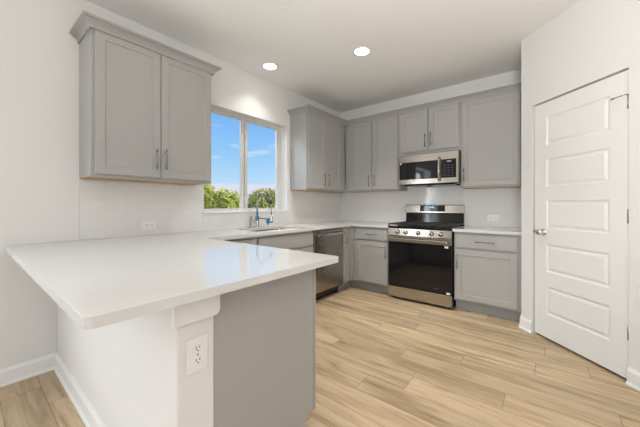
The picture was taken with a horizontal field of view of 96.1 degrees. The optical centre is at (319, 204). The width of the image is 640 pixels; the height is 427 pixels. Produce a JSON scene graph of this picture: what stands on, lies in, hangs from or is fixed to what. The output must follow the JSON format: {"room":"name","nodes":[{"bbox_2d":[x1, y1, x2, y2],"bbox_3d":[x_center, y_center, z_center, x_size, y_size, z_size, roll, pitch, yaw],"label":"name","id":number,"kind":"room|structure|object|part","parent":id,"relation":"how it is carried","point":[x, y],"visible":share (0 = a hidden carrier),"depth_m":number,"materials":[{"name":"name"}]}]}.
{"room":"kitchen","nodes":[
{"label":"kitchen","id":0,"kind":"room"},
{"bbox_2d":[57,304,212,426],"bbox_3d":[-1.148,0.741,1.566,1.850,0.883,0.133,0,0,39],"label":"wall","id":1,"kind":"structure","parent":0,"point":[132,372],"depth_m":1.12,"materials":[{"name":"white paint"}]},
{"bbox_2d":[54,352,106,426],"bbox_3d":[-1.146,1.127,1.550,1.873,0.112,0.156,0,0,39],"label":"baseboard","id":2,"kind":"structure","parent":1,"relation":"attached to","point":[85,409],"depth_m":1.68,"materials":[{"name":"white paint"}]},
{"bbox_2d":[172,295,219,327],"bbox_3d":[-0.418,0.346,0.980,0.022,0.093,0.162,0,0,39],"label":"trim","id":3,"kind":"structure","parent":1,"relation":"attached to","point":[188,313],"depth_m":0.96,"materials":[{"name":"white paint"}]},
{"bbox_2d":[186,333,207,375],"bbox_3d":[-0.421,0.514,0.987,0.009,0.120,0.076,0,0,39],"label":"electrical outlet","id":4,"kind":"object","parent":1,"relation":"attached to","point":[197,347],"visible":1,"depth_m":0.98,"materials":[{"name":"white plastic"}]},
{"bbox_2d":[193,344,202,353],"bbox_3d":[-0.418,0.493,0.985,0.002,0.025,0.033,0,0,39],"label":"receptacle","id":5,"kind":"object","parent":4,"relation":"attached to","point":[197,348],"depth_m":0.99,"materials":[{"name":"white plastic"}]},
{"bbox_2d":[193,356,202,365],"bbox_3d":[-0.418,0.534,0.985,0.002,0.025,0.033,0,0,39],"label":"receptacle","id":6,"kind":"object","parent":4,"relation":"attached to","point":[197,360],"depth_m":0.99,"materials":[{"name":"white plastic"}]},
{"bbox_2d":[0,0,340,368],"bbox_3d":[-2.532,-0.199,1.475,0.200,2.763,9.000,0,0,39],"label":"wall","id":7,"kind":"structure","parent":0,"point":[39,56],"depth_m":2.03,"materials":[{"name":"white paint"}]},
{"bbox_2d":[0,352,55,387],"bbox_3d":[-3.578,1.127,-0.014,0.023,0.112,5.368,0,0,39],"label":"baseboard","id":8,"kind":"structure","parent":7,"relation":"attached to","point":[18,372],"depth_m":1.96,"materials":[{"name":"white paint"}]},
{"bbox_2d":[69,10,221,184],"bbox_3d":[-1.399,-0.744,2.427,0.384,1.094,1.032,0,0,39],"label":"upper cabinet","id":9,"kind":"object","parent":7,"relation":"attached to","point":[145,102],"visible":1,"depth_m":2.22,"materials":[{"name":"grey paint"}]},
{"bbox_3d":[-1.440,-0.727,2.178,0.018,1.016,0.433,0,0,39],"label":"door","id":10,"kind":"part","parent":9,"relation":"part of","materials":[{"name":"grey paint"}]},
{"bbox_3d":[-1.399,-1.258,2.427,0.384,0.066,1.032,0,0,39],"label":"crown moulding","id":11,"kind":"part","parent":9,"relation":"part of","materials":[{"name":"grey paint"}]},
{"bbox_3d":[-1.318,-0.200,2.362,0.014,0.006,0.915,0,0,39],"label":"frame","id":12,"kind":"part","parent":9,"relation":"part of","materials":[{"name":"grey paint"}]},
{"bbox_3d":[-1.262,-0.367,2.358,0.035,0.165,0.010,0,0,39],"label":"handle","id":13,"kind":"part","parent":9,"relation":"part of","materials":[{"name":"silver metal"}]},
{"bbox_3d":[-1.165,-0.727,2.522,0.018,1.016,0.436,0,0,39],"label":"door","id":14,"kind":"part","parent":9,"relation":"part of","materials":[{"name":"grey paint"}]},
{"bbox_2d":[79,179,340,239],"bbox_3d":[-0.739,0.036,3.554,0.009,0.465,3.496,0,0,39],"label":"backsplash","id":15,"kind":"structure","parent":7,"relation":"attached to","point":[107,209],"depth_m":2.66,"materials":[{"name":"white tile"}]},
{"bbox_2d":[142,221,155,229],"bbox_3d":[-1.521,0.181,2.559,0.009,0.076,0.120,0,0,39],"label":"electrical outlet","id":16,"kind":"object","parent":15,"relation":"attached to","point":[146,225],"visible":1,"depth_m":2.55,"materials":[{"name":"white plastic"}]},
{"bbox_2d":[204,108,280,210],"bbox_3d":[-0.944,-0.499,3.547,0.089,1.140,1.210,0,0,39],"label":"window","id":17,"kind":"structure","parent":7,"relation":"in","point":[243,121],"depth_m":3.55,"materials":[{"name":"white plastic"}]},
{"bbox_3d":[-1.121,-0.493,3.313,0.026,1.116,0.568,0,0,39],"label":"sash","id":18,"kind":"part","parent":17,"relation":"part of","materials":[{"name":"clear glass"}]},
{"bbox_3d":[-0.760,-0.493,3.772,0.026,1.116,0.572,0,0,39],"label":"sash","id":19,"kind":"part","parent":17,"relation":"part of","materials":[{"name":"clear glass"}]},
{"bbox_2d":[202,210,288,213],"bbox_3d":[-0.898,0.081,3.510,0.216,0.020,1.250,0,0,39],"label":"trim","id":20,"kind":"structure","parent":7,"relation":"attached to","point":[204,212],"depth_m":3.33,"materials":[{"name":"white paint"}]},
{"bbox_2d":[290,111,344,192],"bbox_3d":[0.008,-0.743,4.210,0.360,1.092,0.902,0,0,39],"label":"upper cabinet","id":21,"kind":"object","parent":7,"relation":"attached to","point":[317,143],"visible":0.88,"depth_m":3.96,"materials":[{"name":"grey paint"}]},
{"bbox_3d":[-0.041,-0.727,3.932,0.018,1.016,0.372,0,0,39],"label":"door","id":22,"kind":"part","parent":21,"relation":"part of","materials":[{"name":"grey paint"}]},
{"bbox_3d":[0.196,-0.727,4.228,0.018,1.016,0.371,0,0,39],"label":"door","id":23,"kind":"part","parent":21,"relation":"part of","materials":[{"name":"grey paint"}]},
{"bbox_2d":[0,286,639,426],"bbox_3d":[-0.612,1.184,-0.126,5.200,0.004,9.538,0,0,39],"label":"floor","id":24,"kind":"structure","parent":0,"point":[383,359],"depth_m":1.96,"materials":[{"name":"brown wood"}]},
{"bbox_2d":[223,237,255,244],"bbox_3d":[-1.196,0.741,2.455,0.664,0.881,1.195,0,0,39],"label":"base cabinet","id":25,"kind":"object","parent":24,"relation":"on","point":[251,240],"visible":0.08,"depth_m":2.63,"materials":[{"name":"grey paint"}]},
{"bbox_3d":[-0.759,0.396,2.542,0.018,0.143,0.480,0,0,39],"label":"drawer","id":26,"kind":"part","parent":25,"relation":"part of","materials":[{"name":"grey paint"}]},
{"bbox_2d":[213,269,315,426],"bbox_3d":[-0.661,0.741,1.675,1.212,0.881,0.643,0,0,39],"label":"base cabinet","id":27,"kind":"object","parent":24,"relation":"on","point":[264,334],"visible":0.45,"depth_m":1.25,"materials":[{"name":"grey paint"}]},
{"bbox_3d":[-0.041,0.683,1.510,0.036,0.764,0.016,0,0,39],"label":"frame","id":28,"kind":"part","parent":27,"relation":"part of","materials":[{"name":"grey paint"}]},
{"bbox_2d":[256,231,312,252],"bbox_3d":[-0.562,0.741,3.250,0.664,0.881,0.836,0,0,39],"label":"base cabinet","id":29,"kind":"object","parent":24,"relation":"on","point":[299,241],"visible":0.1,"depth_m":3.09,"materials":[{"name":"grey paint"}]},
{"bbox_3d":[-0.211,0.769,3.228,0.018,0.548,0.400,0,0,39],"label":"door","id":30,"kind":"part","parent":29,"relation":"part of","materials":[{"name":"grey paint"}]},
{"bbox_2d":[313,228,344,299],"bbox_3d":[-0.091,0.747,3.808,0.648,0.868,0.608,0,0,39],"label":"dishwasher","id":31,"kind":"object","parent":24,"relation":"on","point":[325,241],"visible":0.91,"depth_m":3.63,"materials":[{"name":"silver metal"}]},
{"bbox_3d":[0.112,0.348,3.646,0.029,0.067,0.608,0,0,39],"label":"control panel","id":32,"kind":"part","parent":31,"relation":"part of","materials":[{"name":"silver metal"}]},
{"bbox_3d":[0.156,0.367,3.611,0.016,0.026,0.556,0,0,39],"label":"handle","id":33,"kind":"part","parent":31,"relation":"part of","materials":[{"name":"silver metal"}]},
{"bbox_2d":[338,226,355,290],"bbox_3d":[0.350,0.741,4.393,0.664,0.881,0.841,0,0,39],"label":"base cabinet","id":34,"kind":"object","parent":24,"relation":"on","point":[348,236],"visible":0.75,"depth_m":4.03,"materials":[{"name":"grey paint"}]},
{"bbox_2d":[4,220,393,329],"bbox_3d":[-0.102,0.284,2.804,1.941,0.031,3.890,0,0,39],"label":"countertop","id":35,"kind":"structure","parent":34,"relation":"on","point":[97,283],"depth_m":1.27,"materials":[{"name":"white stone"}]},
{"bbox_2d":[253,192,272,227],"bbox_3d":[-0.656,0.058,3.370,0.257,0.422,0.092,0,0,17],"label":"faucet","id":36,"kind":"object","parent":35,"relation":"on","point":[268,220],"visible":1,"depth_m":3.37,"materials":[{"name":"silver metal"}]},
{"bbox_3d":[-0.655,0.010,3.368,0.232,0.327,0.025,0,0,28],"label":"spout","id":37,"kind":"part","parent":36,"relation":"part of","materials":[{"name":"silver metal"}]},
{"bbox_2d":[255,229,280,231],"bbox_3d":[-0.573,0.398,3.257,0.414,0.197,0.684,0,0,39],"label":"sink","id":38,"kind":"object","parent":35,"relation":"in","point":[267,229],"visible":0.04,"depth_m":3.49,"materials":[{"name":"silver metal"}]},
{"bbox_3d":[0.357,0.684,3.942,0.018,0.718,0.116,0,0,39],"label":"door","id":39,"kind":"part","parent":34,"relation":"part of","materials":[{"name":"grey paint"}]},
{"bbox_2d":[354,226,388,293],"bbox_3d":[0.857,0.741,4.102,0.543,0.881,0.664,0,0,39],"label":"base cabinet","id":40,"kind":"object","parent":24,"relation":"on","point":[370,243],"visible":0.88,"depth_m":3.87,"materials":[{"name":"grey paint"}]},
{"bbox_3d":[0.691,0.396,3.866,0.476,0.143,0.018,0,0,39],"label":"drawer","id":41,"kind":"part","parent":40,"relation":"part of","materials":[{"name":"grey paint"}]},
{"bbox_3d":[0.691,0.769,3.866,0.476,0.548,0.018,0,0,39],"label":"door","id":42,"kind":"part","parent":40,"relation":"part of","materials":[{"name":"grey paint"}]},
{"bbox_2d":[388,205,464,307],"bbox_3d":[1.349,0.590,3.661,0.770,1.183,0.702,0,0,39],"label":"gas range","id":43,"kind":"object","parent":24,"relation":"on","point":[420,247],"visible":0.99,"depth_m":3.46,"materials":[{"name":"silver metal"}]},
{"bbox_3d":[1.135,0.424,3.394,0.692,0.030,0.018,0,0,39],"label":"handle","id":44,"kind":"part","parent":43,"relation":"part of","materials":[{"name":"silver metal"}]},
{"bbox_3d":[1.177,1.084,3.446,0.756,0.128,0.033,0,0,39],"label":"storage drawer","id":45,"kind":"part","parent":43,"relation":"part of","materials":[{"name":"silver metal"}]},
{"bbox_3d":[1.177,0.422,3.446,0.756,0.073,0.035,0,0,39],"label":"door trim","id":46,"kind":"part","parent":43,"relation":"part of","materials":[{"name":"silver metal"}]},
{"bbox_3d":[1.175,0.334,3.444,0.758,0.096,0.038,0,0,39],"label":"control panel","id":47,"kind":"part","parent":43,"relation":"part of","materials":[{"name":"silver metal"}]},
{"bbox_3d":[1.180,0.738,3.449,0.756,0.554,0.026,0,0,39],"label":"oven door","id":48,"kind":"part","parent":43,"relation":"part of","materials":[{"name":"black glass"}]},
{"bbox_2d":[392,232,455,307],"bbox_3d":[1.373,0.723,3.692,0.762,0.876,0.593,0,0,39],"label":"oven","id":49,"kind":"object","parent":43,"relation":"in","point":[452,247],"depth_m":3.25,"materials":[{"name":"black glass"}]},
{"bbox_2d":[388,225,461,229],"bbox_3d":[1.352,0.275,3.666,0.766,0.018,0.606,0,0,39],"label":"cooktop","id":50,"kind":"object","parent":43,"relation":"in","point":[393,227],"depth_m":3.44,"materials":[{"name":"black metal"}]},
{"bbox_3d":[1.543,0.155,3.905,0.756,0.245,0.058,0,0,39],"label":"panel","id":51,"kind":"part","parent":43,"relation":"part of","materials":[{"name":"metal"}]},
{"bbox_2d":[454,232,520,320],"bbox_3d":[1.924,0.741,3.251,0.624,0.881,0.664,0,0,39],"label":"base cabinet","id":52,"kind":"object","parent":24,"relation":"on","point":[487,267],"visible":0.82,"depth_m":3.01,"materials":[{"name":"grey paint"}]},
{"bbox_3d":[1.735,0.396,3.033,0.571,0.143,0.018,0,0,39],"label":"drawer","id":53,"kind":"part","parent":52,"relation":"part of","materials":[{"name":"grey paint"}]},
{"bbox_3d":[1.735,0.769,3.033,0.571,0.548,0.018,0,0,39],"label":"door","id":54,"kind":"part","parent":52,"relation":"part of","materials":[{"name":"grey paint"}]},
{"bbox_2d":[452,226,520,234],"bbox_3d":[1.925,0.284,3.261,0.635,0.031,0.647,0,0,39],"label":"countertop","id":55,"kind":"structure","parent":52,"relation":"on","point":[471,229],"depth_m":3.13,"materials":[{"name":"white stone"}]},
{"bbox_2d":[86,0,578,112],"bbox_3d":[-0.578,-1.655,-0.084,5.400,0.150,9.600,0,0,39],"label":"ceiling","id":56,"kind":"structure","parent":0,"point":[416,46],"depth_m":2.70,"materials":[{"name":"white paint"}]},
{"bbox_2d":[262,62,277,69],"bbox_3d":[-0.569,-1.576,3.272,0.184,0.008,0.184,0,0,39],"label":"recessed light","id":57,"kind":"object","parent":56,"relation":"in","point":[267,65],"visible":1,"depth_m":3.27,"materials":[{"name":"white plastic"}]},
{"bbox_2d":[353,46,370,55],"bbox_3d":[0.432,-1.576,2.954,0.184,0.008,0.184,0,0,39],"label":"recessed light","id":58,"kind":"object","parent":56,"relation":"in","point":[362,50],"visible":1,"depth_m":2.95,"materials":[{"name":"white plastic"}]},
{"bbox_2d":[341,69,520,227],"bbox_3d":[2.291,-0.199,3.512,5.200,2.763,0.200,0,0,39],"label":"wall","id":59,"kind":"structure","parent":0,"point":[513,77],"depth_m":3.94,"materials":[{"name":"white paint"}]},
{"bbox_2d":[346,115,407,191],"bbox_3d":[0.823,-0.745,4.325,0.880,1.088,0.360,0,0,39],"label":"upper cabinet","id":60,"kind":"object","parent":59,"relation":"attached to","point":[372,147],"visible":0.84,"depth_m":4.18,"materials":[{"name":"grey paint"}]},
{"bbox_3d":[0.611,-0.728,4.320,0.366,1.014,0.018,0,0,39],"label":"door","id":61,"kind":"part","parent":60,"relation":"part of","materials":[{"name":"grey paint"}]},
{"bbox_3d":[0.923,-0.728,4.071,0.371,1.014,0.018,0,0,39],"label":"door","id":62,"kind":"part","parent":60,"relation":"part of","materials":[{"name":"grey paint"}]},
{"bbox_2d":[399,103,460,155],"bbox_3d":[1.471,-0.973,3.808,0.777,0.632,0.360,0,0,39],"label":"upper cabinet","id":63,"kind":"object","parent":59,"relation":"attached to","point":[438,129],"visible":0.7,"depth_m":3.66,"materials":[{"name":"grey paint"}]},
{"bbox_3d":[1.242,-0.967,3.817,0.371,0.536,0.018,0,0,39],"label":"door","id":64,"kind":"part","parent":63,"relation":"part of","materials":[{"name":"grey paint"}]},
{"bbox_2d":[398,150,460,186],"bbox_3d":[1.444,-0.451,3.754,0.750,0.408,0.456,0,0,39],"label":"microwave","id":65,"kind":"object","parent":63,"relation":"attached to","point":[443,168],"visible":0.98,"depth_m":3.60,"materials":[{"name":"silver metal"}]},
{"bbox_3d":[1.445,-0.437,3.497,0.025,0.298,0.054,0,0,39],"label":"handle","id":66,"kind":"part","parent":65,"relation":"part of","materials":[{"name":"silver metal"}]},
{"bbox_3d":[1.555,-0.440,3.467,0.170,0.224,0.034,0,0,39],"label":"control panel","id":67,"kind":"part","parent":65,"relation":"part of","materials":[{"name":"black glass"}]},
{"bbox_3d":[1.538,-0.967,3.581,0.354,0.536,0.018,0,0,39],"label":"door","id":68,"kind":"part","parent":63,"relation":"part of","materials":[{"name":"grey paint"}]},
{"bbox_2d":[341,185,520,227],"bbox_3d":[1.361,0.005,4.120,2.588,0.526,0.009,0,0,39],"label":"backsplash","id":69,"kind":"structure","parent":59,"relation":"attached to","point":[505,203],"depth_m":3.90,"materials":[{"name":"white tile"}]},
{"bbox_2d":[487,215,498,220],"bbox_3d":[2.112,0.161,3.509,0.120,0.076,0.009,0,0,39],"label":"electrical outlet","id":70,"kind":"object","parent":69,"relation":"attached to","point":[489,217],"visible":1,"depth_m":3.51,"materials":[{"name":"white plastic"}]},
{"bbox_2d":[461,90,520,188],"bbox_3d":[2.019,-0.745,3.370,0.624,1.088,0.360,0,0,39],"label":"upper cabinet","id":71,"kind":"object","parent":59,"relation":"attached to","point":[490,126],"visible":0.77,"depth_m":3.26,"materials":[{"name":"grey paint"}]},
{"bbox_2d":[287,82,520,125],"bbox_3d":[0.861,-1.258,3.493,2.588,0.066,0.961,0,0,39],"label":"crown molding","id":72,"kind":"structure","parent":71,"relation":"attached to","point":[513,87],"depth_m":3.75,"materials":[{"name":"grey paint"}]},
{"bbox_3d":[1.947,-0.204,3.280,0.624,0.006,0.014,0,0,39],"label":"frame","id":73,"kind":"part","parent":71,"relation":"part of","materials":[{"name":"grey paint"}]},
{"bbox_2d":[521,0,639,371],"bbox_3d":[2.413,-0.199,1.922,0.919,2.763,2.674,0,0,-18],"label":"wall","id":74,"kind":"structure","parent":0,"point":[590,42],"depth_m":2.19,"materials":[{"name":"white paint"}]},
{"bbox_2d":[519,315,639,390],"bbox_3d":[1.991,1.127,2.244,0.090,0.112,1.232,0,0,-3],"label":"baseboard","id":75,"kind":"structure","parent":74,"relation":"attached to","point":[633,376],"depth_m":1.88,"materials":[{"name":"white paint"}]},
{"bbox_2d":[533,70,628,377],"bbox_3d":[2.009,0.136,2.274,0.127,2.094,0.751,0,0,-6],"label":"door","id":76,"kind":"structure","parent":74,"relation":"in","point":[581,231],"depth_m":2.19,"materials":[{"name":"white paint"}]},
{"bbox_3d":[1.948,0.242,2.540,0.065,0.062,0.062,0,0,-6],"label":"knob","id":77,"kind":"part","parent":76,"relation":"part of","materials":[{"name":"silver metal"}]},
{"label":"outside","id":78,"kind":"structure","parent":0,"visible":0},
{"label":"ground","id":79,"kind":"structure","parent":78,"visible":0},
{"bbox_2d":[204,184,215,206],"bbox_3d":[-10.056,-0.008,23.763,2.974,4.797,2.723,0,0,39],"label":"tree","id":80,"kind":"object","parent":79,"relation":"on","point":[208,189],"visible":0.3,"depth_m":23.67,"materials":[{"name":"green plant"}]},
{"bbox_2d":[204,187,248,208],"bbox_3d":[-11.635,0.208,34.864,5.516,4.794,5.246,0,0,39],"label":"tree","id":81,"kind":"object","parent":79,"relation":"on","point":[219,199],"visible":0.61,"depth_m":33.48,"materials":[{"name":"green plant"}]},
{"bbox_2d":[247,188,274,207],"bbox_3d":[-7.995,0.374,43.731,6.989,6.028,6.714,0,0,39],"label":"tree","id":82,"kind":"object","parent":79,"relation":"on","point":[263,199],"visible":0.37,"depth_m":42.57,"materials":[{"name":"green plant"}]}
]}

